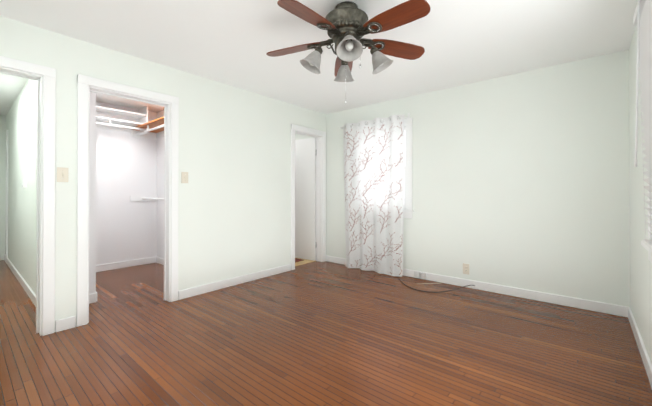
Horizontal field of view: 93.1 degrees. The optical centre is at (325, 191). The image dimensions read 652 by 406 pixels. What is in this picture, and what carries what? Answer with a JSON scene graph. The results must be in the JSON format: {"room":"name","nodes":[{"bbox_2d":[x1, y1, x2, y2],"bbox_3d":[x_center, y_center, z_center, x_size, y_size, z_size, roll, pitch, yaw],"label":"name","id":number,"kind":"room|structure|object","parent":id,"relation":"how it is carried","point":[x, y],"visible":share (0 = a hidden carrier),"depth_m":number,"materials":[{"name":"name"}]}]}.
{"room":"empty bedroom","nodes":[
{"label":"empty bedroom","id":0,"kind":"room"},
{"bbox_2d":[0,115,3,259],"bbox_3d":[-4.739,-0.057,6.120,0.120,2.440,4.601,0,0,40],"label":"wall","id":1,"kind":"structure","parent":0,"point":[1,116],"depth_m":5.19,"materials":[{"name":"green paint"}]},
{"bbox_2d":[4,79,36,294],"bbox_3d":[-3.823,-0.067,3.948,4.080,2.440,0.100,0,0,40],"label":"wall","id":2,"kind":"structure","parent":0,"point":[18,121],"depth_m":3.82,"materials":[{"name":"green paint"}]},
{"bbox_2d":[22,180,25,187],"bbox_3d":[-3.566,-0.081,3.647,0.100,0.095,0.032,0,0,40],"label":"thermostat","id":3,"kind":"object","parent":2,"relation":"attached to","point":[23,183],"visible":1,"depth_m":3.62,"materials":[{"name":"white plastic"}]},
{"bbox_2d":[4,254,55,329],"bbox_3d":[-3.859,1.105,3.898,4.080,0.095,0.016,0,0,40],"label":"baseboard","id":4,"kind":"structure","parent":2,"relation":"attached to","point":[28,290],"depth_m":3.68,"materials":[{"name":"white wood"}]},
{"bbox_2d":[89,92,163,293],"bbox_3d":[-3.279,-0.064,4.594,4.080,2.440,1.592,0,0,40],"label":"wall","id":5,"kind":"structure","parent":0,"point":[124,166],"depth_m":4.67,"materials":[{"name":"white paint"}]},
{"bbox_2d":[89,292,96,302],"bbox_3d":[-2.936,1.104,3.678,1.476,0.095,0.016,0,0,40],"label":"baseboard","id":6,"kind":"structure","parent":5,"relation":"attached to","point":[92,297],"depth_m":3.18,"materials":[{"name":"white wood"}]},
{"bbox_2d":[96,106,137,200],"bbox_3d":[-3.140,-0.500,4.357,0.300,1.310,0.780,0,0,40],"label":"closet shelf","id":7,"kind":"object","parent":5,"relation":"attached to","point":[101,122],"depth_m":4.48,"materials":[{"name":"white"}]},
{"bbox_2d":[96,257,155,271],"bbox_3d":[-3.124,1.108,4.589,0.016,0.095,1.110,0,0,40],"label":"baseboard","id":8,"kind":"structure","parent":5,"relation":"attached to","point":[117,265],"depth_m":4.67,"materials":[{"name":"white wood"}]},
{"bbox_2d":[137,106,163,200],"bbox_3d":[-2.163,-0.565,4.292,1.880,1.439,0.380,0,0,40],"label":"closet shelf","id":9,"kind":"object","parent":5,"relation":"attached to","point":[146,129],"depth_m":4.69,"materials":[{"name":"white wood"}]},
{"bbox_2d":[156,257,163,264],"bbox_3d":[-2.026,1.107,4.407,1.930,0.095,0.016,0,0,40],"label":"baseboard","id":10,"kind":"structure","parent":5,"relation":"attached to","point":[159,260],"depth_m":4.91,"materials":[{"name":"white wood"}]},
{"bbox_2d":[0,16,325,320],"bbox_3d":[-1.488,-0.070,3.460,0.120,2.440,4.721,0,0,40],"label":"wall","id":11,"kind":"structure","parent":0,"point":[234,206],"depth_m":3.50,"materials":[{"name":"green paint"}]},
{"bbox_2d":[0,56,55,335],"bbox_3d":[-2.540,0.074,2.211,0.162,2.135,0.890,0,0,40],"label":"door frame","id":12,"kind":"structure","parent":11,"relation":"attached to","point":[44,77],"depth_m":2.47,"materials":[{"name":"white wood"}]},
{"bbox_2d":[57,167,67,181],"bbox_3d":[-2.167,-0.135,2.545,0.022,0.120,0.073,0,0,40],"label":"switch plate","id":13,"kind":"object","parent":11,"relation":"attached to","point":[62,174],"visible":1,"depth_m":2.55,"materials":[{"name":"beige plastic"}]},
{"bbox_2d":[60,317,71,325],"bbox_3d":[-2.405,1.100,2.824,0.470,0.095,0.016,0,0,40],"label":"baseboard","id":14,"kind":"structure","parent":11,"relation":"attached to","point":[70,322],"depth_m":2.56,"materials":[{"name":"white wood"}]},
{"bbox_2d":[76,74,178,326],"bbox_3d":[-1.880,0.078,2.978,0.141,2.135,0.844,0,0,40],"label":"door frame","id":15,"kind":"structure","parent":11,"relation":"attached to","point":[85,84],"depth_m":2.88,"materials":[{"name":"white wood"}]},
{"bbox_2d":[181,172,187,182],"bbox_3d":[-1.514,-0.145,3.321,0.022,0.120,0.073,0,0,40],"label":"switch plate","id":16,"kind":"object","parent":11,"relation":"attached to","point":[184,177],"visible":1,"depth_m":3.32,"materials":[{"name":"beige plastic"}]},
{"bbox_2d":[178,264,290,299],"bbox_3d":[-1.037,1.105,3.884,0.016,0.095,1.619,0,0,40],"label":"baseboard","id":17,"kind":"structure","parent":11,"relation":"attached to","point":[182,294],"depth_m":3.72,"materials":[{"name":"white wood"}]},
{"bbox_2d":[295,138,315,260],"bbox_3d":[-0.423,0.131,5.257,0.642,2.033,0.146,0,0,40],"label":"door","id":18,"kind":"structure","parent":11,"relation":"in","point":[305,198],"depth_m":5.21,"materials":[{"name":"white painted wood"}]},
{"bbox_2d":[291,124,325,269],"bbox_3d":[-0.313,0.087,4.856,0.162,2.135,0.777,0,0,40],"label":"door frame","id":19,"kind":"structure","parent":11,"relation":"attached to","point":[320,136],"depth_m":5.05,"materials":[{"name":"white wood"}]},
{"bbox_2d":[295,258,315,265],"bbox_3d":[-2.209,1.160,5.859,4.080,0.004,1.731,0,0,40],"label":"floor","id":20,"kind":"structure","parent":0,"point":[305,261],"depth_m":5.00,"materials":[{"name":"beige wood"}]},
{"bbox_2d":[0,0,637,114],"bbox_3d":[-1.630,-1.349,3.587,8.308,0.120,5.081,0,0,40],"label":"ceiling","id":21,"kind":"structure","parent":0,"point":[234,42],"depth_m":2.62,"materials":[{"name":"paint"}]},
{"bbox_2d":[266,0,429,103],"bbox_3d":[0.131,-0.953,2.147,1.211,0.687,1.166,0,0,40],"label":"ceiling fan","id":22,"kind":"object","parent":21,"relation":"hanging from","point":[347,25],"visible":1,"depth_m":2.08,"materials":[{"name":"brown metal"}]},
{"bbox_2d":[0,260,651,405],"bbox_3d":[-1.630,1.201,3.574,8.308,0.100,5.081,0,0,40],"label":"floor","id":23,"kind":"structure","parent":0,"point":[318,333],"depth_m":2.26,"materials":[{"name":"brown wood"}]},
{"bbox_2d":[397,276,474,292],"bbox_3d":[1.204,1.116,3.748,1.027,0.069,0.458,0,0,40],"label":"cable","id":24,"kind":"object","parent":23,"relation":"on","point":[435,292],"visible":0.9,"depth_m":3.55,"materials":[{"name":"black plastic"}]},
{"bbox_2d":[295,49,629,306],"bbox_3d":[-0.187,-0.060,5.372,8.048,2.440,0.120,0,0,40],"label":"wall","id":25,"kind":"structure","parent":0,"point":[520,180],"depth_m":3.35,"materials":[{"name":"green paint"}]},
{"bbox_2d":[340,113,409,276],"bbox_3d":[0.646,0.042,4.460,1.101,2.203,0.202,0,0,40],"label":"curtain","id":26,"kind":"object","parent":25,"relation":"attached to","point":[373,149],"visible":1,"depth_m":4.40,"materials":[{"name":"fabric"}]},
{"bbox_2d":[414,271,426,278],"bbox_3d":[1.238,1.097,4.053,0.164,0.068,0.025,0,0,40],"label":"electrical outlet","id":27,"kind":"object","parent":25,"relation":"attached to","point":[420,274],"visible":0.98,"depth_m":4.04,"materials":[{"name":"white plastic"}]},
{"bbox_2d":[463,263,468,274],"bbox_3d":[1.682,0.933,3.711,0.074,0.124,0.010,0,0,40],"label":"electrical outlet","id":28,"kind":"object","parent":25,"relation":"attached to","point":[465,268],"visible":1,"depth_m":3.71,"materials":[{"name":"beige plastic"}]},
{"bbox_2d":[326,255,623,316],"bbox_3d":[1.361,1.105,3.973,3.570,0.095,0.019,0,0,40],"label":"baseboard","id":29,"kind":"structure","parent":25,"relation":"attached to","point":[613,309],"depth_m":3.33,"materials":[{"name":"white wood"}]},
{"bbox_2d":[629,25,651,362],"bbox_3d":[1.364,-0.082,1.059,0.120,2.440,4.721,0,0,40],"label":"wall","id":30,"kind":"structure","parent":0,"point":[641,286],"depth_m":2.34,"materials":[{"name":"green paint"}]},
{"bbox_2d":[624,306,651,387],"bbox_3d":[1.312,1.091,1.097,0.016,0.095,4.481,0,0,40],"label":"baseboard","id":31,"kind":"structure","parent":30,"relation":"attached to","point":[647,363],"depth_m":2.17,"materials":[{"name":"white wood"}]},
{"label":"outside","id":32,"kind":"structure","parent":0,"visible":0},
{"bbox_2d":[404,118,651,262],"bbox_3d":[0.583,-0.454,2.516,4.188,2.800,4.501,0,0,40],"label":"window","id":33,"kind":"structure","parent":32,"point":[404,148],"depth_m":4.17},
{"bbox_2d":[633,0,651,249],"bbox_3d":[1.268,-0.367,1.115,0.095,1.318,1.770,0,0,40],"label":"window blinds","id":34,"kind":"object","parent":33,"relation":"attached to","point":[642,19],"visible":1,"depth_m":1.65,"materials":[{"name":"white plastic"}]}
]}

